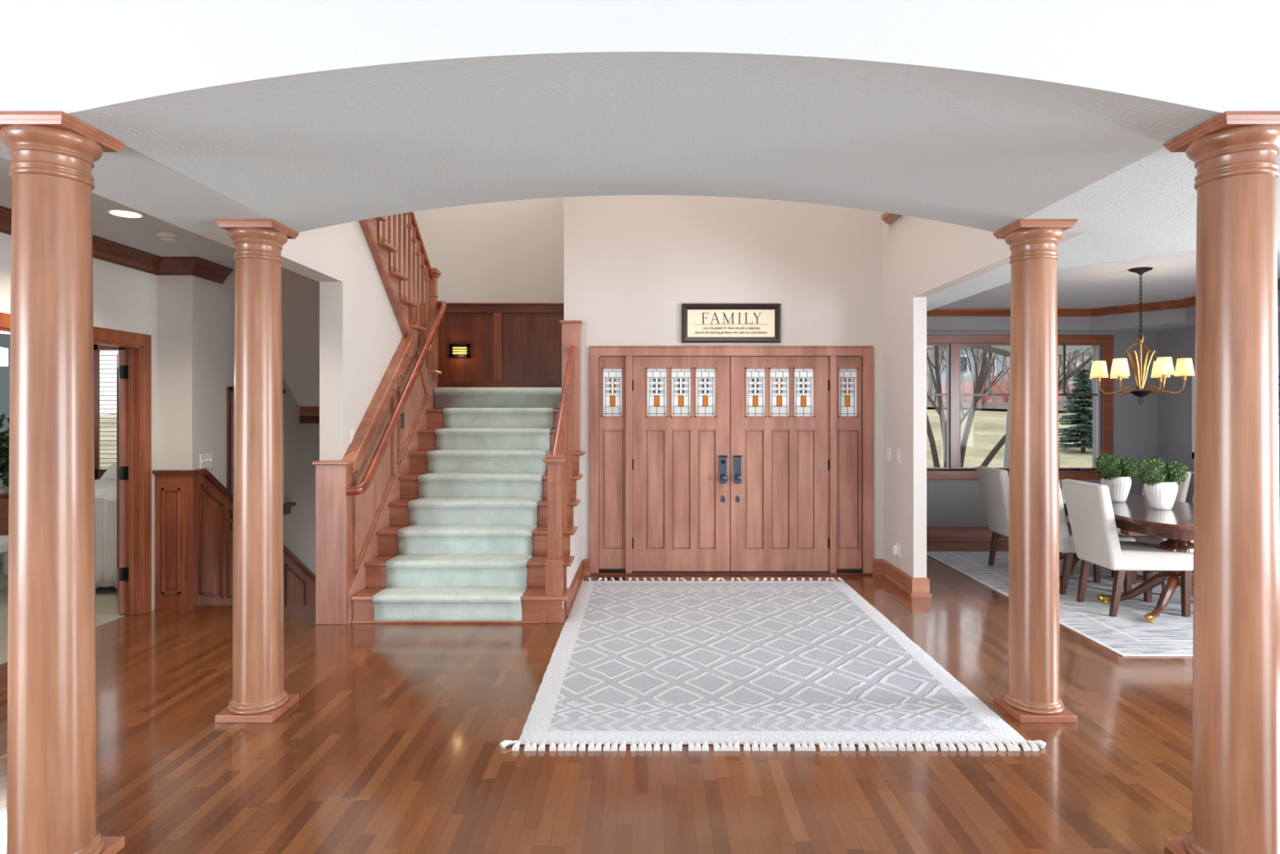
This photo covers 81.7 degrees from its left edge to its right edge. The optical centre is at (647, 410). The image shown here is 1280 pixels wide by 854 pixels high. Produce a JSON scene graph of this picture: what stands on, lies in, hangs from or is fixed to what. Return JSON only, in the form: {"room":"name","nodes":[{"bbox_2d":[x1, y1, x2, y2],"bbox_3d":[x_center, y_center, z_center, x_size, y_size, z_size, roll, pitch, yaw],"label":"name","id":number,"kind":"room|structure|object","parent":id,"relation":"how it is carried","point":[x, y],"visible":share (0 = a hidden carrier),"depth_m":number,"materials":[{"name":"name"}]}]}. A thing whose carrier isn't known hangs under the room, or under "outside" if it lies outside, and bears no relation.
{"room":"house entrance hall","nodes":[
{"label":"house entrance hall","id":0,"kind":"room"},
{"bbox_2d":[0,333,10,562],"bbox_3d":[-5.950,0.140,7.560,4.500,2.800,0.120,0,0,0],"label":"wall","id":1,"kind":"structure","parent":0,"point":[5,339],"depth_m":7.50,"materials":[{"name":"paint"}]},
{"bbox_2d":[93,344,125,479],"bbox_3d":[-5.298,0.000,7.515,1.336,1.540,0.130,0,0,0],"label":"window blind","id":2,"kind":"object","parent":1,"relation":"in","point":[99,473],"depth_m":7.46,"materials":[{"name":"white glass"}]},
{"bbox_2d":[0,231,156,610],"bbox_3d":[-3.880,0.180,4.080,0.100,2.720,3.380,0,0,0],"label":"wall","id":3,"kind":"structure","parent":0,"point":[125,298],"depth_m":5.41,"materials":[{"name":"paint"}]},
{"bbox_2d":[0,311,151,615],"bbox_3d":[-3.873,0.480,4.805,0.125,2.120,1.750,0,0,0],"label":"trim","id":4,"kind":"structure","parent":3,"relation":"attached to","point":[137,345],"depth_m":5.57,"materials":[{"name":"brown wood"}]},
{"bbox_2d":[0,205,233,284],"bbox_3d":[-3.643,-1.117,4.265,0.374,0.125,3.810,0,0,0],"label":"trim","id":5,"kind":"structure","parent":3,"relation":"attached to","point":[103,249],"depth_m":5.61,"materials":[{"name":"brown wood"}]},
{"bbox_2d":[116,349,128,613],"bbox_3d":[-4.162,0.535,5.848,0.064,1.990,0.781,0,0,-38],"label":"door","id":6,"kind":"structure","parent":3,"relation":"in","point":[122,371],"depth_m":5.57,"materials":[{"name":"brown wood"}]},
{"bbox_2d":[0,156,284,268],"bbox_3d":[-3.180,-1.305,4.275,1.540,0.250,3.770,0,0,0],"label":"ceiling","id":7,"kind":"structure","parent":0,"point":[140,233],"depth_m":4.94,"materials":[{"name":"white paint"}]},
{"bbox_2d":[105,208,145,217],"bbox_3d":[-3.120,-1.176,4.420,0.196,0.007,0.196,0,0,0],"label":"recessed light","id":8,"kind":"object","parent":7,"relation":"in","point":[118,212],"visible":1,"depth_m":4.40,"materials":[{"name":"white plastic"}]},
{"bbox_2d":[155,231,181,241],"bbox_3d":[-3.200,-1.157,4.940,0.144,0.044,0.144,0,0,0],"label":"smoke detector","id":9,"kind":"object","parent":7,"relation":"attached to","point":[165,236],"visible":1,"depth_m":4.90,"materials":[{"name":"white plastic"}]},
{"bbox_2d":[156,275,201,470],"bbox_3d":[-3.758,0.180,5.835,0.404,2.720,0.130,0,0,0],"label":"wall","id":10,"kind":"structure","parent":0,"point":[179,297],"depth_m":5.77,"materials":[{"name":"paint"}]},
{"bbox_2d":[231,391,234,494],"bbox_3d":[-3.800,0.340,6.745,0.200,1.600,1.190,0,0,0],"label":"wall","id":11,"kind":"structure","parent":0,"point":[232,393],"depth_m":6.91,"materials":[{"name":"white paint"}]},
{"bbox_2d":[201,278,319,575],"bbox_3d":[-3.628,-0.160,7.200,0.144,7.800,2.600,0,0,0],"label":"wall","id":12,"kind":"structure","parent":0,"point":[300,442],"depth_m":6.32,"materials":[{"name":"paint"}]},
{"bbox_2d":[200,453,212,468],"bbox_3d":[-3.546,0.403,5.950,0.019,0.115,0.160,0,0,0],"label":"light switch","id":13,"kind":"object","parent":12,"relation":"attached to","point":[206,460],"visible":1,"depth_m":5.94,"materials":[{"name":"white plastic"}]},
{"bbox_2d":[151,468,315,608],"bbox_3d":[-3.675,1.951,7.103,0.350,2.978,2.775,0,0,0],"label":"wainscot","id":14,"kind":"structure","parent":12,"relation":"attached to","point":[193,535],"depth_m":5.78,"materials":[{"name":"brown wood"}]},
{"bbox_2d":[226,386,285,492],"bbox_3d":[-3.625,0.352,6.742,0.170,1.115,0.995,0,0,0],"label":"trim","id":15,"kind":"structure","parent":12,"relation":"attached to","point":[229,388],"depth_m":6.25,"materials":[{"name":"brown wood"}]},
{"bbox_2d":[226,502,296,529],"bbox_3d":[-3.605,0.958,6.770,0.230,0.105,1.140,0,0,0],"label":"trim","id":16,"kind":"structure","parent":12,"relation":"attached to","point":[286,506],"depth_m":7.17,"materials":[{"name":"brown wood"}]},
{"bbox_2d":[299,415,319,423],"bbox_3d":[-2.988,0.091,7.588,1.136,0.078,0.085,0,0,0],"label":"trim","id":17,"kind":"structure","parent":12,"relation":"attached to","point":[303,419],"depth_m":7.55,"materials":[{"name":"brown wood"}]},
{"bbox_2d":[226,268,319,415],"bbox_3d":[-2.983,-0.635,7.330,1.146,1.370,2.340,0,0,0],"label":"ceiling","id":18,"kind":"structure","parent":0,"point":[300,293],"depth_m":6.76,"materials":[{"name":"paint"}]},
{"bbox_2d":[195,220,402,460],"bbox_3d":[-2.325,-1.253,5.745,0.170,3.245,3.630,0,0,0],"label":"wall","id":19,"kind":"structure","parent":0,"point":[360,333],"depth_m":5.47,"materials":[{"name":"paint"}]},
{"bbox_2d":[349,429,353,444],"bbox_3d":[-2.231,0.198,5.585,0.018,0.115,0.070,0,0,0],"label":"light switch","id":20,"kind":"object","parent":19,"relation":"attached to","point":[351,431],"visible":0.82,"depth_m":5.58,"materials":[{"name":"white plastic"}]},
{"bbox_2d":[380,196,564,474],"bbox_3d":[-2.165,-0.160,8.575,3.070,7.800,0.150,0,0,0],"label":"wall","id":21,"kind":"structure","parent":0,"point":[506,251],"depth_m":8.50,"materials":[{"name":"paint"}]},
{"bbox_2d":[411,302,564,386],"bbox_3d":[-2.170,-0.725,8.470,2.740,1.011,0.060,0,0,0],"label":"wainscot","id":22,"kind":"structure","parent":21,"relation":"attached to","point":[513,344],"depth_m":8.47,"materials":[{"name":"brown wood"}]},
{"bbox_2d":[448,343,470,357],"bbox_3d":[-2.149,-0.688,8.455,0.233,0.153,0.030,0,0,0],"label":"step light","id":23,"kind":"object","parent":22,"relation":"attached to","point":[455,350],"visible":1,"depth_m":8.44,"materials":[{"name":"yellow glass"}]},
{"bbox_2d":[450,346,468,355],"bbox_3d":[-2.149,-0.686,8.450,0.198,0.104,0.020,0,0,0],"label":"grille","id":24,"kind":"object","parent":23,"relation":"attached to","point":[455,350],"depth_m":8.44,"materials":[{"name":"yellow metal"}]},
{"bbox_2d":[562,455,582,609],"bbox_3d":[-0.641,0.976,6.175,0.038,1.129,1.550,0,0,0],"label":"wall","id":25,"kind":"structure","parent":0,"point":[576,539],"depth_m":6.53,"materials":[{"name":"paint"}]},
{"bbox_2d":[564,560,585,618],"bbox_3d":[-0.605,1.470,6.210,0.030,0.140,1.480,0,0,0],"label":"baseboard","id":26,"kind":"structure","parent":25,"relation":"attached to","point":[578,579],"depth_m":6.08,"materials":[{"name":"brown wood"}]},
{"bbox_2d":[0,539,1192,853],"bbox_3d":[-0.950,1.599,1.700,14.500,0.121,14.600,0,0,0],"label":"floor","id":27,"kind":"structure","parent":0,"point":[389,744],"depth_m":3.23,"materials":[{"name":"brown wood"}]},
{"bbox_2d":[0,498,8,553],"bbox_3d":[-5.357,1.140,5.973,0.575,0.800,0.555,0,0,0],"label":"wooden chair","id":28,"kind":"object","parent":27,"relation":"on","point":[4,503],"visible":0.09,"depth_m":6.18,"materials":[{"name":"wood"}]},
{"bbox_2d":[0,490,8,498],"bbox_3d":[-6.525,1.155,7.000,1.150,0.770,0.600,0,0,0],"label":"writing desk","id":29,"kind":"object","parent":27,"relation":"on","point":[2,495],"visible":0.02,"depth_m":6.86,"materials":[{"name":"brown wood"}]},
{"bbox_2d":[0,413,9,493],"bbox_3d":[-6.129,0.403,6.924,0.688,0.760,0.564,0,0,0],"label":"potted plant","id":30,"kind":"object","parent":29,"relation":"on","point":[4,442],"visible":0.52,"depth_m":6.88,"materials":[{"name":"green plant"}]},
{"bbox_2d":[3,534,116,590],"bbox_3d":[-4.975,1.110,6.790,1.050,0.860,1.020,0,0,0],"label":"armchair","id":31,"kind":"object","parent":27,"relation":"on","point":[5,554],"visible":0.02,"depth_m":6.28,"materials":[{"name":"fabric"}]},
{"bbox_2d":[94,478,116,588],"bbox_3d":[-4.697,1.045,6.597,0.634,0.900,0.910,0,0,0],"label":"knitted throw","id":32,"kind":"object","parent":31,"relation":"on","point":[105,489],"visible":0.21,"depth_m":6.18,"materials":[{"name":"white fabric"}]},
{"bbox_2d":[100,463,116,479],"bbox_3d":[-4.874,0.577,6.874,0.338,0.166,0.222,0,0,0],"label":"cushion","id":33,"kind":"object","parent":32,"relation":"on","point":[111,473],"visible":0.27,"depth_m":6.83,"materials":[{"name":"white fabric"}]},
{"bbox_2d":[0,111,125,853],"bbox_3d":[-1.990,0.298,2.475,0.284,2.484,0.284,0,0,0],"label":"wood column","id":34,"kind":"structure","parent":27,"relation":"on","point":[51,673],"depth_m":2.39,"materials":[{"name":"brown wood"}]},
{"bbox_2d":[214,218,299,722],"bbox_3d":[-1.995,0.298,3.790,0.284,2.484,0.284,0,0,0],"label":"wood column","id":35,"kind":"structure","parent":27,"relation":"on","point":[260,695],"depth_m":3.69,"materials":[{"name":"brown wood"}]},
{"bbox_2d":[299,392,585,623],"bbox_3d":[-2.071,0.668,6.920,2.971,1.744,3.160,0,0,0],"label":"staircase","id":36,"kind":"structure","parent":27,"relation":"on","point":[534,601],"depth_m":5.89,"materials":[{"name":"brown wood"}]},
{"bbox_2d":[359,216,441,376],"bbox_3d":[-2.808,-1.078,6.255,1.385,2.144,2.690,0,0,0],"label":"flight","id":37,"kind":"object","parent":36,"relation":"on","point":[380,250],"visible":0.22,"depth_m":6.26,"materials":[{"name":"brown wood"}]},
{"bbox_2d":[377,211,441,382],"bbox_3d":[-2.205,-1.357,6.274,0.156,3.795,2.689,0,0,0],"label":"stair railing","id":38,"kind":"object","parent":37,"relation":"on","point":[430,275],"visible":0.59,"depth_m":6.94,"materials":[{"name":"brown wood"}]},
{"bbox_2d":[372,386,561,621],"bbox_3d":[-1.470,0.654,6.906,1.340,1.776,3.169,0,0,0],"label":"carpet runner","id":39,"kind":"object","parent":36,"relation":"on","point":[465,548],"visible":1,"depth_m":6.13,"materials":[{"name":"carpet"}]},
{"bbox_2d":[542,345,576,622],"bbox_3d":[-0.687,0.468,6.111,0.154,2.144,1.496,0,0,0],"label":"stair railing","id":40,"kind":"object","parent":36,"relation":"on","point":[559,464],"visible":0.99,"depth_m":5.45,"materials":[{"name":"brown wood"}]},
{"bbox_2d":[559,320,582,451],"bbox_3d":[-0.717,-0.230,6.896,0.210,1.210,0.111,0,0,0],"label":"wall post","id":41,"kind":"object","parent":36,"relation":"on","point":[571,329],"visible":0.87,"depth_m":6.86,"materials":[{"name":"brown wood"}]},
{"bbox_2d":[499,577,1046,751],"bbox_3d":[0.572,1.532,5.040,2.505,0.038,3.397,0,0,0],"label":"area rug","id":42,"kind":"object","parent":27,"relation":"on","point":[677,664],"visible":0.99,"depth_m":4.18,"materials":[{"name":"white fabric"}]},
{"bbox_2d":[992,218,1077,722],"bbox_3d":[1.975,0.298,3.790,0.284,2.484,0.284,0,0,0],"label":"wood column","id":43,"kind":"structure","parent":27,"relation":"on","point":[1032,695],"depth_m":3.69,"materials":[{"name":"brown wood"}]},
{"bbox_2d":[926,551,1193,656],"bbox_3d":[4.435,1.535,6.340,2.930,0.008,3.420,0,0,0],"label":"dining rug","id":44,"kind":"object","parent":27,"relation":"on","point":[1129,633],"visible":0.35,"depth_m":5.63,"materials":[{"name":"white fabric"}]},
{"bbox_2d":[974,466,1073,575],"bbox_3d":[3.619,1.040,7.110,0.738,0.982,0.527,0,0,0],"label":"dining chair","id":45,"kind":"object","parent":44,"relation":"on","point":[993,482],"visible":0.44,"depth_m":7.08,"materials":[{"name":"fabric"}]},
{"bbox_2d":[1058,482,1135,594],"bbox_3d":[3.689,1.040,6.390,0.738,0.982,0.527,0,0,0],"label":"dining chair","id":46,"kind":"object","parent":44,"relation":"on","point":[1066,543],"visible":0.28,"depth_m":6.16,"materials":[{"name":"fabric"}]},
{"bbox_2d":[1058,479,1193,617],"bbox_3d":[3.689,1.040,5.720,0.738,0.982,0.527,0,0,0],"label":"dining chair","id":47,"kind":"object","parent":44,"relation":"on","point":[1089,506],"visible":0.97,"depth_m":5.52,"materials":[{"name":"fabric"}]},
{"bbox_2d":[1058,488,1193,622],"bbox_3d":[4.030,1.155,6.220,1.060,0.753,2.360,0,0,0],"label":"dining table","id":48,"kind":"object","parent":44,"relation":"on","point":[1135,516],"visible":0.37,"depth_m":5.55,"materials":[{"name":"brown wood"}]},
{"bbox_2d":[1094,451,1138,502],"bbox_3d":[4.012,0.566,6.360,0.391,0.424,0.268,0,0,-8],"label":"boxwood","id":49,"kind":"object","parent":48,"relation":"on","point":[1109,468],"visible":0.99,"depth_m":6.28,"materials":[{"name":"green plant"}]},
{"bbox_2d":[1136,455,1188,509],"bbox_3d":[4.074,0.566,5.890,0.391,0.424,0.268,0,0,0],"label":"boxwood","id":50,"kind":"object","parent":48,"relation":"on","point":[1161,492],"visible":1,"depth_m":5.81,"materials":[{"name":"green plant"}]},
{"bbox_2d":[1090,471,1193,577],"bbox_3d":[4.601,1.040,7.000,0.738,0.982,0.527,0,0,0],"label":"dining chair","id":51,"kind":"object","parent":44,"relation":"on","point":[1183,487],"visible":0.08,"depth_m":6.75,"materials":[{"name":"fabric"}]},
{"bbox_2d":[1125,492,1194,589],"bbox_3d":[4.601,1.040,6.330,0.738,0.982,0.527,0,0,0],"label":"dining chair","id":52,"kind":"object","parent":44,"relation":"on","point":[1155,540],"visible":0.06,"depth_m":6.33,"materials":[{"name":"fabric"}]},
{"bbox_2d":[1163,111,1279,853],"bbox_3d":[1.965,0.298,2.475,0.284,2.484,0.284,0,0,0],"label":"wood column","id":53,"kind":"structure","parent":27,"relation":"on","point":[1236,627],"depth_m":2.39,"materials":[{"name":"brown wood"}]},
{"bbox_2d":[0,51,1279,232],"bbox_3d":[-0.045,-1.073,3.145,4.730,0.255,1.570,0,0,0],"label":"ceiling","id":54,"kind":"structure","parent":0,"point":[313,150],"depth_m":2.90,"materials":[{"name":"white paint"}]},
{"bbox_2d":[0,0,1279,113],"bbox_3d":[0.100,-1.553,2.360,12.400,1.215,0.001,0,0,0],"label":"wall great room header","id":55,"kind":"structure","parent":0,"point":[68,56],"depth_m":2.36,"materials":[{"name":"white paint"}]},
{"bbox_2d":[564,195,883,560],"bbox_3d":[0.710,-1.260,7.725,3.000,5.600,1.550,0,0,0],"label":"wall","id":56,"kind":"structure","parent":0,"point":[632,262],"depth_m":6.95,"materials":[{"name":"paint"}]},
{"bbox_2d":[583,558,590,575],"bbox_3d":[-0.569,1.465,6.935,0.062,0.150,0.030,0,0,0],"label":"baseboard","id":57,"kind":"structure","parent":56,"relation":"attached to","point":[586,561],"depth_m":6.93,"materials":[{"name":"brown wood"}]},
{"bbox_2d":[599,356,625,571],"bbox_3d":[-0.336,0.501,6.981,0.250,2.022,0.069,0,0,0],"label":"door sidelight","id":58,"kind":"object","parent":56,"relation":"in","point":[611,369],"depth_m":6.98,"materials":[{"name":"brown wood"}]},
{"bbox_2d":[631,356,729,571],"bbox_3d":[0.306,0.501,6.950,0.932,2.022,0.130,0,0,0],"label":"door","id":59,"kind":"structure","parent":56,"relation":"in","point":[681,459],"depth_m":6.97,"materials":[{"name":"brown wood"}]},
{"bbox_2d":[625,355,836,573],"bbox_3d":[0.779,0.513,6.991,1.977,2.053,0.118,0,0,0],"label":"trim","id":60,"kind":"structure","parent":56,"relation":"attached to","point":[833,359],"depth_m":6.93,"materials":[{"name":"brown wood"}]},
{"bbox_2d":[589,346,873,573],"bbox_3d":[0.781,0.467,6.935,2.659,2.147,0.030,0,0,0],"label":"trim","id":61,"kind":"structure","parent":56,"relation":"attached to","point":[867,352],"depth_m":6.93,"materials":[{"name":"brown wood"}]},
{"bbox_2d":[681,303,781,342],"bbox_3d":[0.779,-0.819,6.931,0.927,0.366,0.033,0,0,0],"label":"framed sign","id":62,"kind":"object","parent":56,"relation":"attached to","point":[700,322],"visible":1,"depth_m":6.94,"materials":[{"name":"black"}]},
{"bbox_2d":[590,570,872,575],"bbox_3d":[0.781,1.530,7.010,2.639,0.020,0.180,0,0,0],"label":"trim","id":63,"kind":"structure","parent":56,"relation":"attached to","point":[600,573],"depth_m":6.92,"materials":[{"name":"brown wood"}]},
{"bbox_2d":[730,356,830,571],"bbox_3d":[1.250,0.501,6.950,0.939,2.022,0.130,0,0,0],"label":"door","id":64,"kind":"structure","parent":56,"relation":"in","point":[780,461],"depth_m":6.97,"materials":[{"name":"brown wood"}]},
{"bbox_2d":[836,356,862,571],"bbox_3d":[1.891,0.501,6.981,0.245,2.022,0.069,0,0,0],"label":"door sidelight","id":65,"kind":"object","parent":56,"relation":"in","point":[849,369],"depth_m":6.98,"materials":[{"name":"brown wood"}]},
{"bbox_2d":[883,212,1084,577],"bbox_3d":[2.265,-1.260,5.515,0.110,5.600,3.170,0,0,0],"label":"wall","id":66,"kind":"structure","parent":0,"point":[923,258],"depth_m":6.23,"materials":[{"name":"paint"}]},
{"bbox_2d":[886,447,891,461],"bbox_3d":[2.201,0.400,6.775,0.018,0.120,0.110,0,0,0],"label":"light switch","id":67,"kind":"object","parent":66,"relation":"attached to","point":[888,450],"visible":1,"depth_m":6.76,"materials":[{"name":"white plastic"}]},
{"bbox_2d":[880,212,902,224],"bbox_3d":[2.170,-1.740,5.480,0.080,0.080,2.560,0,0,0],"label":"trim","id":68,"kind":"structure","parent":66,"relation":"attached to","point":[888,218],"depth_m":6.63,"materials":[{"name":"brown wood"}]},
{"bbox_2d":[892,542,900,558],"bbox_3d":[2.188,1.230,6.530,0.045,0.120,0.120,0,0,0],"label":"night light","id":69,"kind":"object","parent":66,"relation":"attached to","point":[895,548],"visible":1,"depth_m":6.50,"materials":[{"name":"white plastic"}]},
{"bbox_2d":[872,558,931,596],"bbox_3d":[2.242,1.465,6.542,0.206,0.150,0.841,0,0,-6],"label":"baseboard","id":70,"kind":"structure","parent":66,"relation":"attached to","point":[913,587],"depth_m":6.37,"materials":[{"name":"brown wood"}]},
{"bbox_2d":[926,526,1008,539],"bbox_3d":[4.220,1.465,5.925,3.740,0.150,5.850,0,0,0],"label":"baseboard","id":71,"kind":"structure","parent":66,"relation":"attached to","point":[932,532],"depth_m":8.83,"materials":[{"name":"brown wood"}]},
{"bbox_2d":[926,399,1092,410],"bbox_3d":[33.200,-0.419,49.209,38.400,0.849,14.741,0,0,0],"label":"mulch bed","id":72,"kind":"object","parent":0,"point":[1061,403],"visible":0.09,"depth_m":45.94,"materials":[{"name":"brown soil"}]},
{"bbox_2d":[926,345,964,401],"bbox_3d":[24.036,-5.158,51.836,6.182,10.072,6.420,0,0,-14],"label":"tree","id":73,"kind":"object","parent":72,"relation":"on","point":[932,358],"visible":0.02,"depth_m":53.96,"materials":[{"name":"grey plant"}]},
{"bbox_2d":[965,346,1009,377],"bbox_3d":[25.648,-4.925,54.393,7.586,9.557,7.721,0,0,34],"label":"tree","id":74,"kind":"object","parent":72,"relation":"on","point":[1005,360],"visible":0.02,"depth_m":51.12,"materials":[{"name":"grey plant"}]},
{"bbox_2d":[1057,346,1092,400],"bbox_3d":[25.395,-4.755,45.224,7.574,9.375,7.442,0,0,-17],"label":"tree","id":75,"kind":"object","parent":72,"relation":"on","point":[1068,389],"visible":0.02,"depth_m":47.13,"materials":[{"name":"grey plant"}]},
{"bbox_2d":[1059,349,1092,400],"bbox_3d":[23.889,-5.128,44.092,8.424,10.427,8.277,0,0,24],"label":"tree","id":76,"kind":"object","parent":72,"relation":"on","point":[1071,366],"visible":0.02,"depth_m":44.76,"materials":[{"name":"grey plant"}]},
{"bbox_2d":[926,331,1157,526],"bbox_3d":[4.280,0.180,8.925,3.920,2.720,0.150,0,0,0],"label":"wall","id":77,"kind":"structure","parent":0,"point":[949,502],"depth_m":8.85,"materials":[{"name":"paint"}]},
{"bbox_2d":[926,334,1113,479],"bbox_3d":[4.130,-0.043,8.870,2.841,1.725,0.160,0,0,0],"label":"window","id":78,"kind":"structure","parent":77,"relation":"in","point":[953,394],"depth_m":8.85,"materials":[{"name":"brown wood"}]},
{"bbox_2d":[926,153,1279,331],"bbox_3d":[4.255,-0.945,5.655,3.870,0.001,6.590,0,0,0],"label":"ceiling","id":79,"kind":"structure","parent":0,"point":[1169,225],"depth_m":4.19,"materials":[{"name":"white paint"}]},
{"bbox_2d":[926,289,1279,329],"bbox_3d":[4.190,-1.062,6.485,3.060,0.235,4.270,0,0,0],"label":"wall","id":80,"kind":"structure","parent":0,"point":[1182,314],"depth_m":8.62,"materials":[{"name":"paint"}]},
{"bbox_2d":[926,278,1279,316],"bbox_3d":[4.190,-1.137,6.485,3.060,0.085,4.270,0,0,0],"label":"trim","id":81,"kind":"structure","parent":80,"relation":"attached to","point":[1191,301],"depth_m":8.55,"materials":[{"name":"brown wood"}]},
{"bbox_2d":[936,249,1279,308],"bbox_3d":[4.255,-1.230,5.670,3.870,0.100,6.560,0,0,0],"label":"ceiling","id":82,"kind":"structure","parent":0,"point":[1172,277],"depth_m":7.01,"materials":[{"name":"white paint"}]},
{"bbox_2d":[1089,266,1195,404],"bbox_3d":[4.095,-0.612,6.150,0.659,1.134,0.728,0,0,0],"label":"chandelier","id":83,"kind":"object","parent":82,"relation":"hanging from","point":[1162,368],"visible":1,"depth_m":6.09,"materials":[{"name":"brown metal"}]},
{"bbox_2d":[1101,475,1131,502],"bbox_3d":[4.011,0.669,6.341,0.223,0.218,0.222,0,0,-8],"label":"pot","id":84,"kind":"object","parent":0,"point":[1119,486],"depth_m":6.26,"materials":[{"name":"white ceramic"}]},
{"bbox_2d":[1144,480,1177,509],"bbox_3d":[4.071,0.669,5.871,0.223,0.218,0.222,0,0,0],"label":"pot","id":85,"kind":"object","parent":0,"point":[1160,495],"depth_m":5.80,"materials":[{"name":"white ceramic"}]},
{"bbox_2d":[1157,312,1279,503],"bbox_3d":[6.165,0.180,5.695,0.150,2.720,6.610,0,0,0],"label":"wall","id":86,"kind":"structure","parent":0,"point":[1174,410],"depth_m":8.51,"materials":[{"name":"paint"}]},
{"bbox_2d":[1191,370,1195,458],"bbox_3d":[6.075,0.045,7.955,0.030,0.980,0.580,0,0,0],"label":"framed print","id":87,"kind":"object","parent":86,"relation":"attached to","point":[1193,376],"visible":0.14,"depth_m":8.23,"materials":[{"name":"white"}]},
{"bbox_3d":[-6.125,-1.220,4.960,4.350,0.080,5.320,0,0,0],"label":"ceiling","id":88,"kind":"structure","parent":0,"visible":0},
{"bbox_2d":[0,346,8,365],"bbox_3d":[-5.200,-0.767,5.900,0.150,0.815,0.150,0,0,0],"label":"pendant lamp","id":89,"kind":"object","parent":88,"relation":"hanging from","point":[3,351],"visible":1,"depth_m":5.89,"materials":[{"name":"white fabric"}]},
{"bbox_3d":[-2.325,2.005,6.495,0.170,3.270,2.130,0,0,0],"label":"wall","id":90,"kind":"structure","parent":0,"visible":0},
{"bbox_2d":[311,333,437,624],"bbox_3d":[-2.279,0.414,6.433,0.267,2.251,2.255,0,0,0],"label":"stair railing","id":91,"kind":"structure","parent":90,"relation":"attached to","point":[347,526],"depth_m":5.61,"materials":[{"name":"brown wood"}]},
{"bbox_2d":[346,300,446,495],"bbox_3d":[-2.122,-0.260,6.477,0.145,1.740,2.321,0,0,0],"label":"stair handrail","id":92,"kind":"object","parent":91,"relation":"attached to","point":[361,488],"visible":0.97,"depth_m":6.10,"materials":[{"name":"brown wood"}]},
{"bbox_2d":[400,411,404,428],"bbox_3d":[-2.161,0.085,6.505,0.018,0.150,0.130,0,0,0],"label":"wall vent","id":93,"kind":"object","parent":91,"relation":"attached to","point":[402,415],"visible":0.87,"depth_m":6.52,"materials":[{"name":"silver metal"}]},
{"label":"outside","id":94,"kind":"structure","parent":0,"visible":0},
{"bbox_2d":[99,407,1092,468],"bbox_3d":[34.000,0.730,65.700,128.000,2.420,112.800,0,0,0],"label":"lawn","id":95,"kind":"structure","parent":94,"point":[988,426],"depth_m":27.99,"materials":[{"name":"plant"}]},
{"bbox_2d":[926,345,945,401],"bbox_3d":[21.720,-4.965,61.885,7.692,9.690,7.829,0,0,1],"label":"tree","id":96,"kind":"object","parent":95,"relation":"on","point":[927,372],"visible":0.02,"depth_m":59.98,"materials":[{"name":"grey plant"}]},
{"bbox_2d":[928,346,999,401],"bbox_3d":[23.575,-3.719,54.309,5.770,7.142,5.669,0,0,-39],"label":"tree","id":97,"kind":"object","parent":95,"relation":"on","point":[962,366],"visible":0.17,"depth_m":55.95,"materials":[{"name":"grey plant"}]},
{"bbox_2d":[926,345,1009,402],"bbox_3d":[31.250,-4.451,71.000,9.500,8.200,6.800,0,0,0],"label":"house","id":98,"kind":"structure","parent":95,"relation":"on","point":[943,380],"depth_m":68.00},
{"bbox_2d":[966,346,982,410],"bbox_3d":[17.459,-4.307,42.953,5.625,8.825,5.416,0,0,4],"label":"tree","id":99,"kind":"object","parent":95,"relation":"on","point":[979,405],"visible":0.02,"depth_m":45.01,"materials":[{"name":"grey plant"}]},
{"bbox_2d":[943,347,1009,402],"bbox_3d":[26.047,-5.077,58.357,7.779,9.800,7.917,0,0,36],"label":"tree","id":100,"kind":"object","parent":95,"relation":"on","point":[995,399],"visible":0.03,"depth_m":55.82,"materials":[{"name":"grey plant"}]},
{"bbox_2d":[960,369,1008,408],"bbox_3d":[20.397,-1.451,46.303,3.454,2.835,3.545,0,0,-38],"label":"bare shrub","id":101,"kind":"object","parent":95,"relation":"on","point":[986,398],"visible":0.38,"depth_m":45.92,"materials":[{"name":"red plant"}]},
{"bbox_2d":[983,363,1008,402],"bbox_3d":[23.544,-1.577,47.963,3.732,2.865,3.755,0,0,0],"label":"bare shrub","id":102,"kind":"object","parent":95,"relation":"on","point":[1006,397],"visible":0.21,"depth_m":47.99,"materials":[{"name":"red plant"}]},
{"bbox_2d":[926,345,1092,466],"bbox_3d":[6.680,-2.272,14.102,7.229,8.518,5.123,0,0,-12],"label":"bare tree","id":103,"kind":"object","parent":95,"relation":"on","point":[980,380],"visible":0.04,"depth_m":13.71,"materials":[{"name":"brown plant"}]},
{"bbox_2d":[964,345,1092,466],"bbox_3d":[5.760,0.190,11.100,7.060,3.700,0.600,0,0,0],"label":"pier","id":104,"kind":"structure","parent":95,"relation":"on","point":[1003,350],"depth_m":11.12,"materials":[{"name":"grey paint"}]},
{"bbox_2d":[1057,347,1090,392],"bbox_3d":[26.438,-3.215,47.201,5.267,6.520,5.175,0,0,-4],"label":"tree","id":105,"kind":"object","parent":95,"relation":"on","point":[1070,370],"visible":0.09,"depth_m":45.89,"materials":[{"name":"grey plant"}]},
{"bbox_2d":[1057,351,1092,453],"bbox_3d":[14.706,-0.276,24.952,1.889,3.400,1.863,0,0,27],"label":"spruce tree","id":106,"kind":"object","parent":95,"relation":"on","point":[1082,431],"visible":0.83,"depth_m":24.86,"materials":[{"name":"green plant"}]},
{"bbox_2d":[1057,346,1092,399],"bbox_3d":[41.750,-4.225,73.000,7.500,7.600,6.800,0,0,0],"label":"house","id":107,"kind":"structure","parent":95,"relation":"on","point":[1086,353],"depth_m":69.93,"materials":[{"name":"grey"}]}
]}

